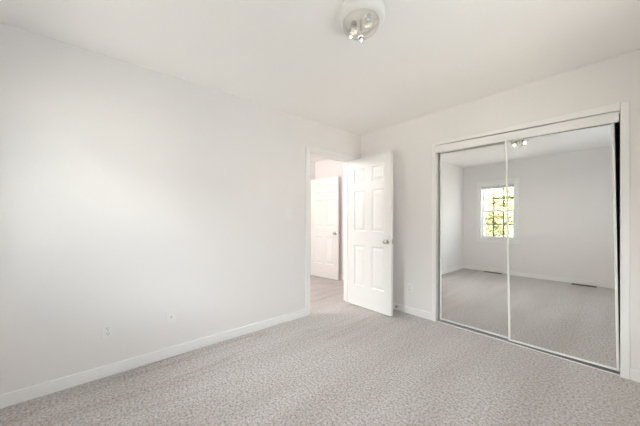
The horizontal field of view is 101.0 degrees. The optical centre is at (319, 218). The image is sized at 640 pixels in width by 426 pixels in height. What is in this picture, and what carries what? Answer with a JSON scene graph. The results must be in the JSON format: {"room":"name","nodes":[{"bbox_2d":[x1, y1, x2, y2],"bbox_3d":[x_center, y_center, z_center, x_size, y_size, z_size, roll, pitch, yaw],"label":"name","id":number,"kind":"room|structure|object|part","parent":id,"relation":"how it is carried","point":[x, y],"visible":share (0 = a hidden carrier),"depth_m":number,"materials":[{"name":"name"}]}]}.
{"room":"empty bedroom","nodes":[
{"label":"empty bedroom","id":0,"kind":"room"},
{"bbox_2d":[0,22,360,394],"bbox_3d":[-0.583,-0.024,2.988,4.610,2.440,0.120,0,0,-41],"label":"wall","id":1,"kind":"structure","parent":0,"point":[131,194],"depth_m":2.11,"materials":[{"name":"paint"}]},
{"bbox_2d":[102,322,113,339],"bbox_3d":[-1.616,0.853,2.011,0.072,0.116,0.009,0,0,-41],"label":"power outlet","id":2,"kind":"object","parent":1,"relation":"attached to","point":[108,328],"visible":1,"depth_m":2.01,"materials":[{"name":"white plastic"}]},
{"bbox_2d":[0,309,305,408],"bbox_3d":[-1.174,1.153,2.390,2.635,0.085,0.013,0,0,-41],"label":"baseboard","id":3,"kind":"structure","parent":1,"relation":"attached to","point":[32,392],"depth_m":2.09,"materials":[{"name":"paint"}]},
{"bbox_2d":[167,309,175,323],"bbox_3d":[-1.289,0.849,2.291,0.072,0.116,0.014,0,0,-41],"label":"cable wall plate","id":4,"kind":"object","parent":1,"relation":"attached to","point":[171,314],"visible":1,"depth_m":2.29,"materials":[{"name":"white plastic"}]},
{"bbox_2d":[305,146,353,315],"bbox_3d":[0.112,0.148,3.588,0.877,2.095,0.152,0,0,-41],"label":"trim","id":5,"kind":"structure","parent":1,"relation":"attached to","point":[308,149],"depth_m":3.27,"materials":[{"name":"paint"}]},
{"bbox_2d":[310,152,349,301],"bbox_3d":[0.112,0.178,3.588,0.757,2.035,0.120,0,0,-41],"label":"trim","id":6,"kind":"structure","parent":1,"relation":"attached to","point":[346,162],"depth_m":3.82,"materials":[{"name":"paint"}]},
{"bbox_2d":[349,151,392,316],"bbox_3d":[0.645,0.182,3.479,0.171,2.003,0.714,0,0,-41],"label":"door","id":7,"kind":"structure","parent":1,"relation":"in","point":[370,177],"depth_m":3.42,"materials":[{"name":"paint"}]},
{"bbox_2d":[310,161,314,273],"bbox_3d":[-1.798,-0.024,4.396,4.610,2.440,0.120,0,0,-41],"label":"wall","id":8,"kind":"structure","parent":0,"point":[312,164],"depth_m":5.69,"materials":[{"name":"paint"}]},
{"bbox_2d":[0,0,639,161],"bbox_3d":[-0.093,-1.319,2.513,4.730,0.150,5.360,0,0,-41],"label":"ceiling","id":9,"kind":"structure","parent":0,"point":[425,57],"depth_m":1.88,"materials":[{"name":"paint"}]},
{"bbox_2d":[337,0,384,41],"bbox_3d":[0.248,-1.153,1.600,0.284,0.181,0.284,0,0,-41],"label":"ceiling light","id":10,"kind":"object","parent":9,"relation":"attached to","point":[360,18],"visible":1,"depth_m":1.57,"materials":[{"name":"white glass"}]},
{"bbox_2d":[350,20,357,34],"bbox_3d":[0.209,-1.175,1.626,0.050,0.071,0.050,0,0,-41],"label":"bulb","id":11,"kind":"object","parent":10,"relation":"attached to","point":[353,23],"depth_m":1.61,"materials":[{"name":"white glass"}]},
{"bbox_3d":[0.248,-1.147,1.600,0.223,0.102,0.223,0,0,-41],"label":"lamp shade","id":12,"kind":"part","parent":10,"relation":"part of","materials":[{"name":"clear glass"}]},
{"bbox_2d":[364,14,371,28],"bbox_3d":[0.286,-1.175,1.573,0.050,0.071,0.050,0,0,-41],"label":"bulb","id":13,"kind":"object","parent":10,"relation":"attached to","point":[367,17],"depth_m":1.56,"materials":[{"name":"white glass"}]},
{"bbox_2d":[0,274,639,425],"bbox_3d":[-0.093,1.271,2.513,4.730,0.150,5.360,0,0,-41],"label":"floor","id":14,"kind":"structure","parent":0,"point":[342,363],"depth_m":1.93,"materials":[{"name":"carpet"}]},
{"bbox_2d":[315,159,343,275],"bbox_3d":[0.509,-0.024,5.159,0.120,2.440,1.740,0,0,-41],"label":"wall","id":15,"kind":"structure","parent":0,"point":[326,168],"depth_m":5.21,"materials":[{"name":"paint"}]},
{"bbox_2d":[311,176,338,279],"bbox_3d":[0.081,0.182,5.343,0.730,2.003,0.171,0,0,41],"label":"door","id":16,"kind":"structure","parent":15,"relation":"in","point":[324,191],"depth_m":5.29,"materials":[{"name":"paint"}]},
{"bbox_2d":[361,49,639,370],"bbox_3d":[1.685,-0.024,2.786,0.120,2.440,3.150,0,0,-41],"label":"wall","id":17,"kind":"structure","parent":0,"point":[613,80],"depth_m":2.90,"materials":[{"name":"paint"}]},
{"bbox_2d":[407,283,412,292],"bbox_3d":[1.132,0.871,3.328,0.009,0.116,0.072,0,0,-41],"label":"power outlet","id":18,"kind":"object","parent":17,"relation":"attached to","point":[409,285],"visible":1,"depth_m":3.33,"materials":[{"name":"white plastic"}]},
{"bbox_2d":[393,302,431,319],"bbox_3d":[0.967,1.153,3.517,0.013,0.085,1.079,0,0,-41],"label":"baseboard","id":19,"kind":"structure","parent":17,"relation":"attached to","point":[427,315],"depth_m":3.28,"materials":[{"name":"paint"}]},
{"bbox_2d":[440,141,507,338],"bbox_3d":[1.643,0.196,2.838,0.020,1.965,0.705,0,0,-41],"label":"mirror door","id":20,"kind":"structure","parent":17,"relation":"in","point":[473,230],"depth_m":2.82,"materials":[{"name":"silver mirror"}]},
{"bbox_3d":[1.643,1.170,2.838,0.018,0.016,0.673,0,0,-41],"label":"rail","id":21,"kind":"part","parent":20,"relation":"part of","materials":[{"name":"white metal"}]},
{"bbox_2d":[436,112,618,152],"bbox_3d":[1.817,-0.795,2.546,0.014,0.110,1.411,0,0,-41],"label":"trim","id":22,"kind":"structure","parent":17,"relation":"attached to","point":[609,118],"depth_m":2.38,"materials":[{"name":"paint"}]},
{"bbox_2d":[437,319,619,375],"bbox_3d":[1.852,1.190,2.573,0.078,0.012,1.420,0,0,-41],"label":"trim","id":23,"kind":"structure","parent":17,"relation":"attached to","point":[439,320],"depth_m":2.44,"materials":[{"name":"grey metal"}]},
{"bbox_2d":[432,101,629,379],"bbox_3d":[1.813,0.159,2.536,0.013,2.075,1.511,0,0,-41],"label":"trim","id":24,"kind":"structure","parent":17,"relation":"attached to","point":[623,107],"depth_m":1.99,"materials":[{"name":"paint"}]},
{"bbox_2d":[505,123,619,371],"bbox_3d":[2.058,0.198,2.308,0.020,1.955,0.714,0,-1,-41],"label":"mirror door","id":25,"kind":"structure","parent":17,"relation":"in","point":[562,270],"depth_m":2.26,"materials":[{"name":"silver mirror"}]},
{"bbox_3d":[2.067,1.167,2.297,0.018,0.016,0.682,0,-1,-41],"label":"rail","id":26,"kind":"part","parent":25,"relation":"part of","materials":[{"name":"white metal"}]},
{"bbox_2d":[539,111,619,126],"bbox_3d":[1.854,-0.819,2.575,0.069,0.030,1.420,0,0,-41],"label":"trim","id":27,"kind":"structure","parent":17,"relation":"attached to","point":[614,111],"depth_m":2.14,"materials":[{"name":"white wood"}]},
{"bbox_2d":[630,368,639,382],"bbox_3d":[2.485,1.153,1.757,0.013,0.085,0.546,0,0,-41],"label":"baseboard","id":28,"kind":"structure","parent":17,"relation":"attached to","point":[634,374],"depth_m":1.94,"materials":[{"name":"paint"}]},
{"bbox_2d":[614,116,619,344],"bbox_3d":[2.245,-0.024,3.270,0.120,2.440,3.150,0,0,-41],"label":"wall","id":29,"kind":"structure","parent":0,"point":[617,124],"depth_m":2.50,"materials":[{"name":"paint"}]}
]}

